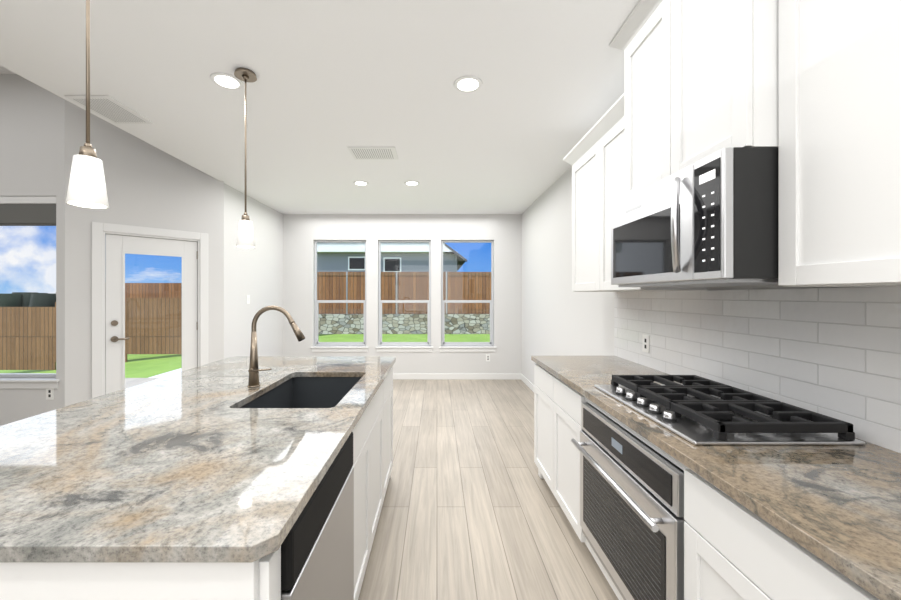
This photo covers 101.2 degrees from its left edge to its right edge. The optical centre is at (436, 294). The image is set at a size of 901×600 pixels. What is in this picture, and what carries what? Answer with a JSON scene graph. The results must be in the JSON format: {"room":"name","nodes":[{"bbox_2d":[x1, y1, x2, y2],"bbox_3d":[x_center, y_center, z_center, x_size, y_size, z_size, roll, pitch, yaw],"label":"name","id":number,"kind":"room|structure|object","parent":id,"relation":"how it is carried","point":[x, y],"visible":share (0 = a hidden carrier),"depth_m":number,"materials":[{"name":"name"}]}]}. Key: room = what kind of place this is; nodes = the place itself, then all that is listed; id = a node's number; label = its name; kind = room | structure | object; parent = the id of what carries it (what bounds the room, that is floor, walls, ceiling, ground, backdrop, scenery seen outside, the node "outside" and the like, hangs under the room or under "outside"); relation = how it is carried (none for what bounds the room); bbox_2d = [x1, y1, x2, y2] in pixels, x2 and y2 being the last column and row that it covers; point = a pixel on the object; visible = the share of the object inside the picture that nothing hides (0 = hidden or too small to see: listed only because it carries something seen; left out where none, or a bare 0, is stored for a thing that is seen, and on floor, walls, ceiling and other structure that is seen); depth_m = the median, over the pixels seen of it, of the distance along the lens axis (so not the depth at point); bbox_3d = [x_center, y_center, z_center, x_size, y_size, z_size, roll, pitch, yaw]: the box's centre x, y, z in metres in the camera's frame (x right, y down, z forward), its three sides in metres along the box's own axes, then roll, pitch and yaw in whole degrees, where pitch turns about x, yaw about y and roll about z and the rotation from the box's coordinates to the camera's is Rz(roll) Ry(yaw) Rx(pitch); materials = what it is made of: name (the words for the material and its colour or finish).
{"room":"kitchen","nodes":[
{"label":"kitchen","id":0,"kind":"room"},
{"bbox_2d":[0,66,14,73],"bbox_3d":[-5.835,-2.125,0.530,6.569,0.150,7.700,0,0,0],"label":"ceiling","id":1,"kind":"structure","parent":0,"point":[3,70],"depth_m":3.39,"materials":[{"name":"white paint"}]},
{"bbox_2d":[0,74,64,425],"bbox_3d":[-6.225,-0.325,3.490,5.550,3.450,0.120,0,0,0],"label":"wall","id":2,"kind":"structure","parent":0,"point":[32,138],"depth_m":3.43,"materials":[{"name":"white paint"}]},
{"bbox_2d":[0,226,55,377],"bbox_3d":[-4.465,-0.070,3.507,1.866,1.696,0.045,0,0,0],"label":"window","id":3,"kind":"structure","parent":2,"relation":"in","point":[29,375],"depth_m":3.50,"materials":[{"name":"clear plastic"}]},
{"bbox_2d":[0,196,55,225],"bbox_3d":[-4.465,-0.781,3.458,1.862,0.271,0.044,0,0,0],"label":"roller blind","id":4,"kind":"object","parent":2,"relation":"attached to","point":[27,210],"visible":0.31,"depth_m":3.44,"materials":[{"name":"grey fabric"}]},
{"bbox_2d":[0,379,59,388],"bbox_3d":[-4.465,0.824,3.440,1.940,0.083,0.080,0,0,0],"label":"window sill","id":5,"kind":"structure","parent":2,"relation":"attached to","point":[28,383],"depth_m":3.42,"materials":[{"name":"white paint"}]},
{"bbox_2d":[46,389,53,399],"bbox_3d":[-3.585,0.913,3.427,0.070,0.115,0.006,0,0,0],"label":"outlet","id":6,"kind":"object","parent":2,"relation":"attached to","point":[49,392],"depth_m":3.42,"materials":[{"name":"white plastic"}]},
{"bbox_2d":[65,100,223,405],"bbox_3d":[-3.025,-0.325,3.940,0.120,3.450,1.323,0,0,45],"label":"wall","id":7,"kind":"structure","parent":0,"point":[148,185],"depth_m":3.73,"materials":[{"name":"white paint"}]},
{"bbox_2d":[92,222,207,397],"bbox_3d":[-3.002,0.348,3.930,0.976,2.102,0.156,0,0,-45],"label":"door","id":8,"kind":"structure","parent":7,"relation":"in","point":[113,245],"depth_m":3.74,"materials":[{"name":"white paint"}]},
{"bbox_2d":[224,183,282,358],"bbox_3d":[-2.610,-0.325,5.255,0.120,3.450,1.750,0,0,0],"label":"wall","id":9,"kind":"structure","parent":0,"point":[256,273],"depth_m":5.11,"materials":[{"name":"white paint"}]},
{"bbox_2d":[0,0,638,213],"bbox_3d":[-0.515,-1.770,1.525,4.070,0.860,9.450,0,0,0],"label":"ceiling","id":10,"kind":"structure","parent":0,"point":[332,83],"depth_m":2.35,"materials":[{"name":"white paint"}]},
{"bbox_2d":[66,0,108,208],"bbox_3d":[-1.165,-0.820,1.235,0.124,1.040,0.124,0,0,0],"label":"pendant light","id":11,"kind":"object","parent":10,"relation":"hanging from","point":[87,186],"visible":1,"depth_m":1.22,"materials":[{"name":"white glass"}]},
{"bbox_2d":[64,95,153,123],"bbox_3d":[-2.350,-1.335,2.680,0.300,0.009,0.400,0,0,0],"label":"ceiling vent","id":12,"kind":"object","parent":10,"relation":"in","point":[111,109],"depth_m":2.65,"materials":[{"name":"white metal"}]},
{"bbox_2d":[210,72,243,89],"bbox_3d":[-1.316,-1.336,2.317,0.183,0.007,0.183,0,0,-45],"label":"recessed light","id":13,"kind":"object","parent":10,"relation":"in","point":[224,80],"depth_m":2.31,"materials":[{"name":"white paint"}]},
{"bbox_2d":[234,67,256,247],"bbox_3d":[-1.155,-0.815,2.233,0.124,1.050,0.124,0,0,0],"label":"pendant light","id":14,"kind":"object","parent":10,"relation":"hanging from","point":[245,235],"visible":0.96,"depth_m":2.22,"materials":[{"name":"white glass"}]},
{"bbox_2d":[353,181,368,185],"bbox_3d":[-0.908,-1.336,4.428,0.183,0.007,0.183,0,0,-45],"label":"recessed light","id":15,"kind":"object","parent":10,"relation":"in","point":[362,183],"depth_m":4.42,"materials":[{"name":"white paint"}]},
{"bbox_2d":[347,147,397,159],"bbox_3d":[-0.595,-1.335,3.490,0.430,0.009,0.300,0,0,0],"label":"ceiling vent","id":16,"kind":"object","parent":10,"relation":"in","point":[358,153],"depth_m":3.48,"materials":[{"name":"white metal"}]},
{"bbox_2d":[404,181,419,185],"bbox_3d":[-0.300,-1.336,4.428,0.183,0.007,0.183,0,0,-45],"label":"recessed light","id":17,"kind":"object","parent":10,"relation":"in","point":[412,183],"depth_m":4.42,"materials":[{"name":"white paint"}]},
{"bbox_2d":[454,76,482,92],"bbox_3d":[0.197,-1.336,2.351,0.183,0.007,0.183,0,0,-45],"label":"recessed light","id":18,"kind":"object","parent":10,"relation":"in","point":[466,84],"depth_m":2.34,"materials":[{"name":"white paint"}]},
{"bbox_2d":[125,378,618,599],"bbox_3d":[-3.800,1.430,1.465,10.640,0.060,9.570,0,0,0],"label":"floor","id":19,"kind":"structure","parent":0,"point":[471,509],"depth_m":2.39,"materials":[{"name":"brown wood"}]},
{"bbox_2d":[0,364,393,599],"bbox_3d":[-0.801,0.954,1.780,0.976,0.892,2.126,0,0,0],"label":"kitchen island","id":20,"kind":"object","parent":19,"relation":"on","point":[325,553],"depth_m":0.88,"materials":[{"name":"white paint"}]},
{"bbox_2d":[0,356,395,563],"bbox_3d":[-0.950,0.491,1.780,1.271,0.032,2.160,0,0,0],"label":"island countertop","id":21,"kind":"structure","parent":20,"relation":"on","point":[201,465],"depth_m":1.05,"materials":[{"name":"grey stone"}]},
{"bbox_2d":[247,305,304,386],"bbox_3d":[-0.837,0.264,1.926,0.298,0.420,0.070,0,0,0],"label":"faucet","id":22,"kind":"object","parent":21,"relation":"on","point":[253,371],"visible":1,"depth_m":1.92,"materials":[{"name":"silver metal"}]},
{"bbox_2d":[273,430,353,599],"bbox_3d":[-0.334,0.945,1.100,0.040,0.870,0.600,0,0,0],"label":"dishwasher","id":23,"kind":"object","parent":20,"relation":"in","point":[316,556],"depth_m":1.04,"materials":[{"name":"silver metal"}]},
{"bbox_2d":[531,287,900,599],"bbox_3d":[1.041,0.688,1.040,0.714,1.425,3.720,0,0,0],"label":"base cabinet","id":24,"kind":"object","parent":19,"relation":"on","point":[744,444],"visible":1,"depth_m":1.26,"materials":[{"name":"white paint"}]},
{"bbox_2d":[594,374,865,444],"bbox_3d":[1.082,0.442,1.540,0.540,0.064,0.750,0,0,0],"label":"cooktop","id":25,"kind":"object","parent":24,"relation":"in","point":[700,410],"depth_m":1.34,"materials":[{"name":"black metal"}]},
{"bbox_2d":[283,214,521,373],"bbox_3d":[-0.635,0.030,6.190,4.070,2.740,0.120,0,0,0],"label":"wall","id":26,"kind":"structure","parent":0,"point":[302,233],"depth_m":6.13,"materials":[{"name":"white paint"}]},
{"bbox_2d":[311,347,367,351],"bbox_3d":[-1.610,0.898,6.140,0.950,0.083,0.080,0,0,0],"label":"window sill","id":27,"kind":"structure","parent":26,"relation":"attached to","point":[339,349],"depth_m":6.12,"materials":[{"name":"white paint"}]},
{"bbox_2d":[315,240,365,345],"bbox_3d":[-1.610,-0.030,6.207,0.876,1.766,0.045,0,0,0],"label":"nook window","id":28,"kind":"structure","parent":26,"relation":"in","point":[317,318],"depth_m":6.19,"materials":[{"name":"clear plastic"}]},
{"bbox_2d":[375,347,432,351],"bbox_3d":[-0.540,0.898,6.140,0.950,0.083,0.080,0,0,0],"label":"window sill","id":29,"kind":"structure","parent":26,"relation":"attached to","point":[404,349],"depth_m":6.12,"materials":[{"name":"white paint"}]},
{"bbox_2d":[379,240,430,345],"bbox_3d":[-0.540,-0.030,6.207,0.876,1.766,0.045,0,0,0],"label":"nook window","id":30,"kind":"structure","parent":26,"relation":"in","point":[415,343],"depth_m":6.19,"materials":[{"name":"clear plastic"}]},
{"bbox_2d":[393,374,533,391],"bbox_3d":[-3.796,1.349,4.529,10.389,0.099,3.199,0,0,0],"label":"baseboard","id":31,"kind":"structure","parent":26,"relation":"attached to","point":[526,381],"depth_m":6.12,"materials":[{"name":"white paint"}]},
{"bbox_2d":[441,240,492,345],"bbox_3d":[0.507,-0.030,6.207,0.876,1.766,0.045,0,0,0],"label":"nook window","id":32,"kind":"structure","parent":26,"relation":"in","point":[447,343],"depth_m":6.19,"materials":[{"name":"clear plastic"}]},
{"bbox_2d":[439,347,496,351],"bbox_3d":[0.507,0.898,6.140,0.950,0.083,0.080,0,0,0],"label":"window sill","id":33,"kind":"structure","parent":26,"relation":"attached to","point":[467,349],"depth_m":6.12,"materials":[{"name":"white paint"}]},
{"bbox_2d":[522,166,853,384],"bbox_3d":[1.460,0.030,1.525,0.120,2.740,9.450,0,0,0],"label":"wall","id":34,"kind":"structure","parent":0,"point":[560,317],"depth_m":4.33,"materials":[{"name":"white paint"}]},
{"bbox_2d":[567,136,590,291],"bbox_3d":[1.227,-0.552,2.623,0.343,1.055,0.554,0,0,0],"label":"upper cabinet","id":35,"kind":"object","parent":34,"relation":"attached to","point":[580,160],"depth_m":2.71,"materials":[{"name":"white paint"}]},
{"bbox_2d":[619,0,654,201],"bbox_3d":[1.181,-0.893,1.691,0.433,0.864,0.438,0,0,0],"label":"upper cabinet","id":36,"kind":"object","parent":34,"relation":"attached to","point":[637,102],"depth_m":1.78,"materials":[{"name":"white paint"}]},
{"bbox_2d":[642,334,648,352],"bbox_3d":[1.387,0.322,2.458,0.006,0.115,0.075,0,0,0],"label":"outlet","id":37,"kind":"object","parent":34,"relation":"attached to","point":[645,348],"depth_m":2.46,"materials":[{"name":"white plastic"}]},
{"bbox_2d":[591,104,707,291],"bbox_3d":[1.227,-0.552,2.188,0.343,1.055,0.554,0,0,0],"label":"upper cabinet","id":38,"kind":"object","parent":34,"relation":"attached to","point":[605,138],"depth_m":2.34,"materials":[{"name":"white paint"}]},
{"bbox_2d":[655,0,774,182],"bbox_3d":[1.181,-0.893,1.369,0.433,0.864,0.439,0,0,0],"label":"upper cabinet","id":39,"kind":"object","parent":34,"relation":"attached to","point":[715,59],"depth_m":1.31,"materials":[{"name":"white paint"}]},
{"bbox_2d":[611,147,777,286],"bbox_3d":[1.109,-0.250,1.529,0.559,0.420,0.754,0,0,0],"label":"microwave","id":40,"kind":"object","parent":39,"relation":"attached to","point":[711,220],"visible":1,"depth_m":1.24,"materials":[{"name":"silver plastic"}]},
{"bbox_2d":[775,0,900,286],"bbox_3d":[1.227,-0.552,0.887,0.343,1.055,0.524,0,0,0],"label":"upper cabinet","id":41,"kind":"object","parent":34,"relation":"attached to","point":[810,90],"depth_m":0.98,"materials":[{"name":"white paint"}]},
{"label":"outside","id":42,"kind":"structure","parent":0,"visible":0},
{"bbox_2d":[0,334,489,377],"bbox_3d":[-7.500,3.530,21.750,65.000,3.960,36.500,0,0,0],"label":"grass","id":43,"kind":"structure","parent":42,"point":[151,363],"depth_m":12.61,"materials":[{"name":"green plant"}]},
{"bbox_2d":[0,283,181,369],"bbox_3d":[-14.300,1.171,14.220,15.400,3.742,3.640,0,0,0],"label":"fence","id":44,"kind":"object","parent":43,"relation":"on","point":[143,322],"depth_m":12.40,"materials":[{"name":"brown wood"}]},
{"bbox_2d":[150,368,181,377],"bbox_3d":[-3.836,1.565,6.076,2.328,0.270,5.048,0,0,0],"label":"patio slab","id":45,"kind":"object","parent":43,"relation":"on","point":[170,373],"depth_m":6.74,"materials":[{"name":"white concrete"}]},
{"bbox_2d":[317,243,466,271],"bbox_3d":[3.750,-2.277,27.250,25.500,7.646,11.500,0,0,0],"label":"house","id":46,"kind":"structure","parent":43,"relation":"on","point":[417,252],"depth_m":22.00,"materials":[{"name":"grey paint"}]},
{"bbox_2d":[319,314,489,333],"bbox_3d":[3.750,1.154,14.825,20.500,0.788,0.350,0,0,0],"label":"stone","id":47,"kind":"object","parent":43,"relation":"on","point":[342,320],"depth_m":14.65,"materials":[{"name":"grey stone"}]},
{"bbox_2d":[317,272,490,313],"bbox_3d":[3.750,-0.086,14.885,20.500,1.688,0.070,0,0,0],"label":"fence","id":48,"kind":"object","parent":47,"relation":"on","point":[327,287],"depth_m":14.88,"materials":[{"name":"brown wood"}]},
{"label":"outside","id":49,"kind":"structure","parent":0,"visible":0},
{"bbox_2d":[0,292,55,306],"bbox_3d":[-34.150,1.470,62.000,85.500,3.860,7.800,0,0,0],"label":"tree","id":50,"kind":"object","parent":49,"point":[25,296],"depth_m":59.18,"materials":[{"name":"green plant"}]}
]}

